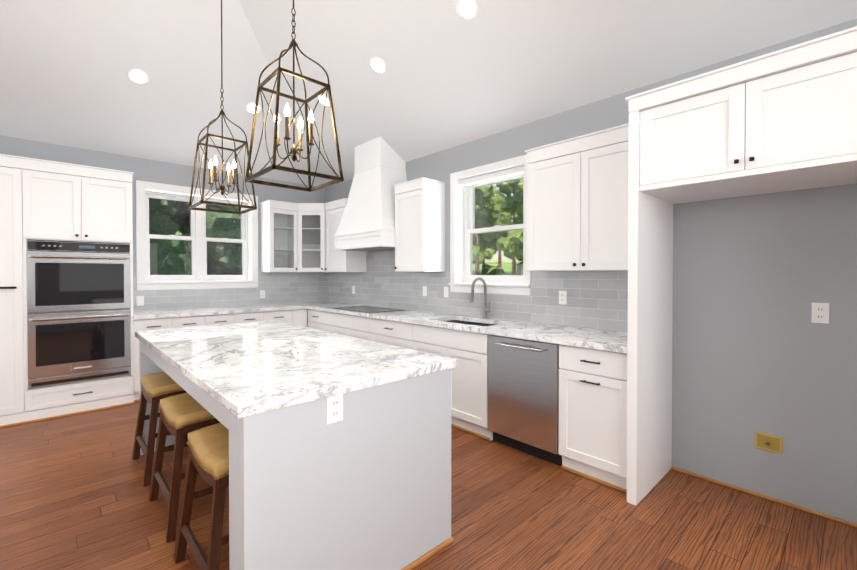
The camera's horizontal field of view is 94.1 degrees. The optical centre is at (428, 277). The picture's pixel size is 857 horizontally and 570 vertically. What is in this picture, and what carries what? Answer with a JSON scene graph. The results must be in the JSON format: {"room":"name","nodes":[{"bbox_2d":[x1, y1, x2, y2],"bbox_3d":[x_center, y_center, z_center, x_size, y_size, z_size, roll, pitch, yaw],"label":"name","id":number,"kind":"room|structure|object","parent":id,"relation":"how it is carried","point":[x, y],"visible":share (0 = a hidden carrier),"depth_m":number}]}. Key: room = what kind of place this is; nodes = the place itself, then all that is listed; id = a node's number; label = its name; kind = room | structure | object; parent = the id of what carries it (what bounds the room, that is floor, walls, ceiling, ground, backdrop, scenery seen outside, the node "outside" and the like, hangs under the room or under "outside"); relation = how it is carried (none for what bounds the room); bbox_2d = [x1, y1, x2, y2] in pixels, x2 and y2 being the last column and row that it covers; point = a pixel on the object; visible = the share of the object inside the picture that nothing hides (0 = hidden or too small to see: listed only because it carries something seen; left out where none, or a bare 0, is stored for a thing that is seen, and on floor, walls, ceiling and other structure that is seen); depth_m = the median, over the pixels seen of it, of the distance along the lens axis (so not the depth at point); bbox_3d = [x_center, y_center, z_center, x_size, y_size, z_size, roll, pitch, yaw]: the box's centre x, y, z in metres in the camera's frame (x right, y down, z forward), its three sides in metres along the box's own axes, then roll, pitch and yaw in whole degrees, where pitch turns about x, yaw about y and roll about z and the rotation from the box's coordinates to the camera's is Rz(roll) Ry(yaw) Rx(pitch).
{"room":"kitchen","nodes":[
{"label":"kitchen","id":0,"kind":"room"},
{"bbox_2d":[0,135,324,326],"bbox_3d":[-4.010,-0.048,4.386,6.700,2.750,0.250,-1,1,-43],"label":"wall","id":1,"kind":"structure","parent":0,"point":[147,170],"depth_m":4.81},
{"bbox_2d":[136,180,258,289],"bbox_3d":[-3.016,-0.509,5.273,1.406,1.303,0.285,-1,1,-43],"label":"double-hung window","id":2,"kind":"structure","parent":1,"relation":"in","point":[199,278],"depth_m":5.27},
{"bbox_2d":[133,272,324,310],"bbox_3d":[-2.599,0.153,5.528,2.559,0.463,0.008,-1,1,-43],"label":"tile backsplash","id":3,"kind":"structure","parent":1,"relation":"attached to","point":[287,287],"depth_m":5.60},
{"bbox_2d":[136,296,143,305],"bbox_3d":[-3.429,0.273,4.741,0.072,0.116,0.007,-1,1,-43],"label":"electrical outlet plate","id":4,"kind":"object","parent":3,"relation":"attached to","point":[139,300],"depth_m":4.74},
{"bbox_2d":[260,290,264,297],"bbox_3d":[-2.380,0.233,5.722,0.072,0.116,0.007,-1,1,-43],"label":"electrical outlet plate","id":5,"kind":"object","parent":3,"relation":"attached to","point":[262,292],"depth_m":5.72},
{"bbox_2d":[260,200,297,271],"bbox_3d":[-2.139,-0.577,5.713,0.421,0.990,0.355,-1,1,-43],"label":"upper cabinet","id":6,"kind":"object","parent":1,"relation":"attached to","point":[279,236],"visible":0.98,"depth_m":5.66},
{"bbox_2d":[298,203,325,271],"bbox_3d":[-1.674,-0.579,5.963,0.621,0.990,0.622,-1,1,-43],"label":"upper cabinet","id":7,"kind":"object","parent":1,"relation":"attached to","point":[311,239],"visible":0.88,"depth_m":5.73},
{"bbox_2d":[0,401,856,569],"bbox_3d":[-1.056,1.420,1.242,6.700,0.120,8.900,-1,1,-43],"label":"floor","id":8,"kind":"structure","parent":0,"point":[74,493],"depth_m":2.25},
{"bbox_2d":[0,154,133,427],"bbox_3d":[-3.892,0.115,3.865,1.626,2.435,0.670,-1,1,-43],"label":"oven cabinet","id":9,"kind":"object","parent":8,"relation":"on","point":[44,200],"visible":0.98,"depth_m":3.75},
{"bbox_2d":[27,240,130,387],"bbox_3d":[-3.571,0.332,4.098,0.761,1.360,0.656,-1,1,-43],"label":"double wall oven","id":10,"kind":"object","parent":9,"relation":"in","point":[78,311],"visible":1,"depth_m":3.88},
{"bbox_2d":[133,317,180,401],"bbox_3d":[-3.178,0.881,4.583,0.411,0.888,0.608,-1,1,-43],"label":"base cabinet","id":11,"kind":"object","parent":8,"relation":"on","point":[170,322],"depth_m":4.28},
{"bbox_2d":[132,372,187,485],"bbox_3d":[-1.875,1.031,2.882,0.380,0.624,0.545,-1,1,-43],"label":"stool","id":12,"kind":"object","parent":8,"relation":"on","point":[156,388],"visible":0.56,"depth_m":2.72},
{"bbox_2d":[148,393,219,541],"bbox_3d":[-1.376,1.036,2.349,0.380,0.624,0.545,-1,1,-43],"label":"stool","id":13,"kind":"object","parent":8,"relation":"on","point":[182,415],"visible":0.62,"depth_m":2.19},
{"bbox_2d":[181,315,212,327],"bbox_3d":[-2.952,0.879,4.794,0.453,0.888,0.608,-1,1,-43],"label":"base cabinet","id":14,"kind":"object","parent":8,"relation":"on","point":[202,320],"depth_m":4.63},
{"bbox_2d":[173,423,228,569],"bbox_3d":[-0.898,1.042,1.837,0.380,0.624,0.545,-1,1,-43],"label":"stool","id":15,"kind":"object","parent":8,"relation":"on","point":[208,454],"visible":0.46,"depth_m":1.77},
{"bbox_2d":[191,381,210,412],"bbox_3d":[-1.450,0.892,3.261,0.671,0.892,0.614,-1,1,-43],"label":"base cabinet","id":16,"kind":"object","parent":8,"relation":"on","point":[197,393],"depth_m":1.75},
{"bbox_2d":[135,320,457,417],"bbox_3d":[-1.044,0.432,2.543,1.070,0.040,2.360,-1,1,-43],"label":"countertop","id":17,"kind":"structure","parent":16,"relation":"on","point":[240,370],"depth_m":1.99},
{"bbox_2d":[211,397,234,491],"bbox_3d":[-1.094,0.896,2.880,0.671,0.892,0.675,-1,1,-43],"label":"base cabinet","id":18,"kind":"object","parent":8,"relation":"on","point":[224,416],"depth_m":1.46},
{"bbox_2d":[213,313,240,324],"bbox_3d":[-2.713,0.877,5.018,0.448,0.888,0.608,-1,1,-43],"label":"base cabinet","id":19,"kind":"object","parent":8,"relation":"on","point":[218,319],"depth_m":4.85},
{"bbox_2d":[235,411,270,535],"bbox_3d":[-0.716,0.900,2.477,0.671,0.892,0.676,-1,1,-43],"label":"base cabinet","id":20,"kind":"object","parent":8,"relation":"on","point":[252,432],"depth_m":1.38},
{"bbox_2d":[241,311,268,322],"bbox_3d":[-2.467,0.874,5.248,0.473,0.888,0.608,-1,1,-43],"label":"base cabinet","id":21,"kind":"object","parent":8,"relation":"on","point":[264,315],"depth_m":5.08},
{"bbox_2d":[269,310,292,323],"bbox_3d":[-2.220,0.872,5.478,0.447,0.888,0.608,-1,1,-43],"label":"base cabinet","id":22,"kind":"object","parent":8,"relation":"on","point":[286,316],"depth_m":5.31},
{"bbox_2d":[133,303,304,319],"bbox_3d":[-2.614,0.410,5.080,1.920,0.040,0.646,-1,1,-43],"label":"countertop","id":23,"kind":"structure","parent":22,"relation":"on","point":[149,314],"depth_m":4.83},
{"bbox_2d":[293,309,306,326],"bbox_3d":[-2.001,0.870,5.683,0.278,0.888,0.608,-1,1,-43],"label":"base cabinet","id":24,"kind":"object","parent":8,"relation":"on","point":[297,317],"depth_m":5.49},
{"bbox_2d":[308,309,323,330],"bbox_3d":[-1.256,0.871,5.542,0.608,0.888,0.608,-1,1,-43],"label":"base cabinet","id":25,"kind":"object","parent":8,"relation":"on","point":[315,317],"depth_m":5.36},
{"bbox_2d":[293,301,626,353],"bbox_3d":[-0.228,0.417,4.408,0.646,0.040,4.886,-1,1,-43],"label":"countertop","id":26,"kind":"structure","parent":25,"relation":"on","point":[606,340],"depth_m":3.28},
{"bbox_2d":[334,306,401,312],"bbox_3d":[-0.767,0.387,4.978,0.510,0.007,0.880,-1,1,-43],"label":"glass cooktop","id":27,"kind":"object","parent":26,"relation":"in","point":[369,309],"visible":1,"depth_m":4.87},
{"bbox_2d":[445,320,494,325],"bbox_3d":[0.377,0.541,3.763,0.450,0.194,0.770,-1,1,-43],"label":"undermount sink","id":28,"kind":"object","parent":26,"relation":"in","point":[470,323],"visible":0.12,"depth_m":4.02},
{"bbox_2d":[469,277,490,318],"bbox_3d":[0.503,0.198,3.849,0.259,0.409,0.108,-1,1,-43],"label":"gooseneck faucet","id":29,"kind":"object","parent":26,"relation":"on","point":[485,311],"visible":1,"depth_m":3.90},
{"bbox_2d":[324,311,363,338],"bbox_3d":[-0.757,0.877,5.007,0.608,0.888,1.102,-1,1,-43],"label":"base cabinet","id":30,"kind":"object","parent":8,"relation":"on","point":[343,324],"depth_m":4.84},
{"bbox_2d":[271,369,450,569],"bbox_3d":[-0.360,0.904,2.095,0.671,0.892,0.614,-1,1,-43],"label":"base cabinet","id":31,"kind":"object","parent":8,"relation":"on","point":[364,483],"depth_m":1.69},
{"bbox_2d":[327,394,342,424],"bbox_3d":[-0.371,0.516,1.583,0.072,0.116,0.007,-1,1,-43],"label":"outlet","id":32,"kind":"object","parent":31,"relation":"attached to","point":[334,408],"visible":0.9,"depth_m":1.58},
{"bbox_2d":[364,317,459,404],"bbox_3d":[-0.179,0.883,4.389,0.608,0.888,0.833,-1,1,-43],"label":"base cabinet","id":33,"kind":"object","parent":8,"relation":"on","point":[445,342],"depth_m":3.82},
{"bbox_2d":[488,335,561,465],"bbox_3d":[0.885,0.900,3.193,0.631,0.878,0.612,-1,1,-43],"label":"dishwasher","id":34,"kind":"object","parent":8,"relation":"on","point":[523,395],"visible":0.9,"depth_m":2.98},
{"bbox_2d":[558,344,626,492],"bbox_3d":[1.291,0.899,2.816,0.608,0.888,0.478,-1,1,-43],"label":"base cabinet","id":35,"kind":"object","parent":8,"relation":"on","point":[592,439],"depth_m":2.61},
{"bbox_2d":[625,26,856,527],"bbox_3d":[1.801,0.140,2.206,0.686,2.420,1.123,-1,1,-43],"label":"tall cabinet","id":36,"kind":"object","parent":8,"relation":"on","point":[783,120],"visible":1,"depth_m":2.16},
{"bbox_2d":[0,0,856,187],"bbox_3d":[-1.056,-2.265,1.203,6.700,1.750,8.900,-1,1,-43],"label":"ceiling","id":37,"kind":"structure","parent":0,"point":[450,78],"depth_m":3.63},
{"bbox_2d":[126,68,148,83],"bbox_3d":[-2.873,-1.991,3.940,0.153,0.096,0.179,1,1,41],"label":"recessed light","id":38,"kind":"object","parent":37,"relation":"in","point":[138,76],"depth_m":3.93},
{"bbox_2d":[188,0,256,214],"bbox_3d":[-1.508,-1.629,2.909,0.363,2.257,0.363,-1,1,-43],"label":"pendant lantern","id":39,"kind":"object","parent":37,"relation":"hanging from","point":[222,189],"visible":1,"depth_m":2.91},
{"bbox_2d":[245,102,261,113],"bbox_3d":[-2.062,-1.999,4.698,0.153,0.096,0.179,1,1,41],"label":"recessed light","id":40,"kind":"object","parent":37,"relation":"in","point":[250,107],"depth_m":4.68},
{"bbox_2d":[245,0,343,191],"bbox_3d":[-0.689,-1.620,2.032,0.363,2.257,0.363,-1,1,-43],"label":"pendant lantern","id":41,"kind":"object","parent":37,"relation":"hanging from","point":[278,71],"visible":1,"depth_m":2.03},
{"bbox_2d":[317,94,329,106],"bbox_3d":[-1.167,-1.991,4.470,0.179,0.096,0.154,1,1,41],"label":"recessed light","id":42,"kind":"object","parent":37,"relation":"in","point":[322,100],"depth_m":4.46},
{"bbox_2d":[369,57,386,73],"bbox_3d":[-0.471,-1.983,3.724,0.179,0.096,0.154,1,1,41],"label":"recessed light","id":43,"kind":"object","parent":37,"relation":"in","point":[378,65],"depth_m":3.71},
{"bbox_2d":[455,0,477,20],"bbox_3d":[0.281,-1.974,2.921,0.179,0.096,0.154,1,1,41],"label":"recessed light","id":44,"kind":"object","parent":37,"relation":"in","point":[467,10],"depth_m":2.92},
{"bbox_2d":[325,18,856,523],"bbox_3d":[1.385,-0.037,3.337,0.250,2.750,8.650,-1,1,-43],"label":"wall","id":45,"kind":"structure","parent":0,"point":[755,278],"depth_m":2.46},
{"bbox_2d":[324,198,365,271],"bbox_3d":[-1.183,-0.576,5.633,0.355,0.990,0.555,-1,1,-43],"label":"upper cabinet","id":46,"kind":"object","parent":45,"relation":"attached to","point":[344,261],"visible":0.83,"depth_m":5.52},
{"bbox_2d":[333,136,406,251],"bbox_3d":[-0.696,-1.006,4.984,0.524,1.303,1.044,-1,1,-43],"label":"wood range hood","id":47,"kind":"object","parent":45,"relation":"attached to","point":[367,223],"visible":0.88,"depth_m":4.76},
{"bbox_2d":[394,177,445,271],"bbox_3d":[-0.106,-0.564,4.481,0.355,0.990,0.494,-1,1,-43],"label":"upper cabinet","id":48,"kind":"object","parent":45,"relation":"attached to","point":[419,224],"visible":1,"depth_m":4.35},
{"bbox_2d":[325,250,627,331],"bbox_3d":[0.006,0.020,4.622,0.008,0.747,4.886,-1,1,-43],"label":"tile backsplash","id":49,"kind":"structure","parent":45,"relation":"attached to","point":[597,299],"depth_m":3.85},
{"bbox_2d":[423,286,426,295],"bbox_3d":[-0.045,0.154,4.665,0.007,0.116,0.072,-1,1,-43],"label":"electrical outlet plate","id":50,"kind":"object","parent":49,"relation":"attached to","point":[424,287],"depth_m":4.66},
{"bbox_2d":[444,287,447,296],"bbox_3d":[0.194,0.157,4.410,0.007,0.116,0.072,-1,1,-43],"label":"electrical outlet plate","id":51,"kind":"object","parent":49,"relation":"attached to","point":[445,288],"depth_m":4.41},
{"bbox_2d":[559,291,566,304],"bbox_3d":[1.143,0.167,3.394,0.007,0.116,0.072,-1,1,-43],"label":"electrical outlet plate","id":52,"kind":"object","parent":49,"relation":"attached to","point":[562,297],"depth_m":3.39},
{"bbox_2d":[449,154,530,294],"bbox_3d":[0.665,-0.489,4.063,0.285,1.288,1.006,-1,1,-43],"label":"double-hung window","id":53,"kind":"structure","parent":45,"relation":"in","point":[464,184],"depth_m":4.20},
{"bbox_2d":[525,123,628,270],"bbox_3d":[1.228,-0.549,3.054,0.355,0.990,0.929,-1,1,-43],"label":"upper cabinet","id":54,"kind":"object","parent":45,"relation":"attached to","point":[577,203],"visible":0.77,"depth_m":2.95},
{"bbox_2d":[755,431,782,453],"bbox_3d":[2.060,1.002,2.418,0.034,0.100,0.130,-1,1,-43],"label":"outlet","id":55,"kind":"object","parent":45,"relation":"attached to","point":[773,443],"depth_m":2.42},
{"bbox_2d":[811,303,828,323],"bbox_3d":[2.219,0.199,2.257,0.007,0.116,0.072,-1,1,-43],"label":"outlet","id":56,"kind":"object","parent":45,"relation":"attached to","point":[820,311],"depth_m":2.26},
{"label":"outside","id":57,"kind":"structure","parent":0,"visible":0},
{"bbox_2d":[473,262,519,274],"bbox_3d":[6.216,-0.787,48.503,90.005,4.500,75.004,0,1,6],"label":"ground","id":58,"kind":"structure","parent":57,"point":[507,267],"depth_m":61.86},
{"bbox_2d":[473,178,522,274],"bbox_3d":[5.533,-6.847,33.764,22.005,16.002,24.411,-1,1,-43],"label":"trees","id":59,"kind":"object","parent":58,"relation":"on","point":[497,205],"depth_m":25.05},
{"bbox_2d":[517,261,522,274],"bbox_3d":[8.156,-0.623,31.051,2.400,2.100,3.400,0,1,7],"label":"garden shed","id":60,"kind":"object","parent":58,"relation":"on","point":[520,271],"depth_m":30.27},
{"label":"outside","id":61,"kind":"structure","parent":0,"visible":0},
{"bbox_3d":[-0.945,1.695,27.632,110.000,0.020,110.000,-1,1,-43],"label":"lawn","id":62,"kind":"structure","parent":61,"visible":0},
{"bbox_2d":[149,198,241,274],"bbox_3d":[-8.544,-3.841,10.206,14.170,12.453,9.640,-1,1,-43],"label":"trees","id":63,"kind":"object","parent":62,"relation":"on","point":[175,254],"depth_m":8.73}
]}

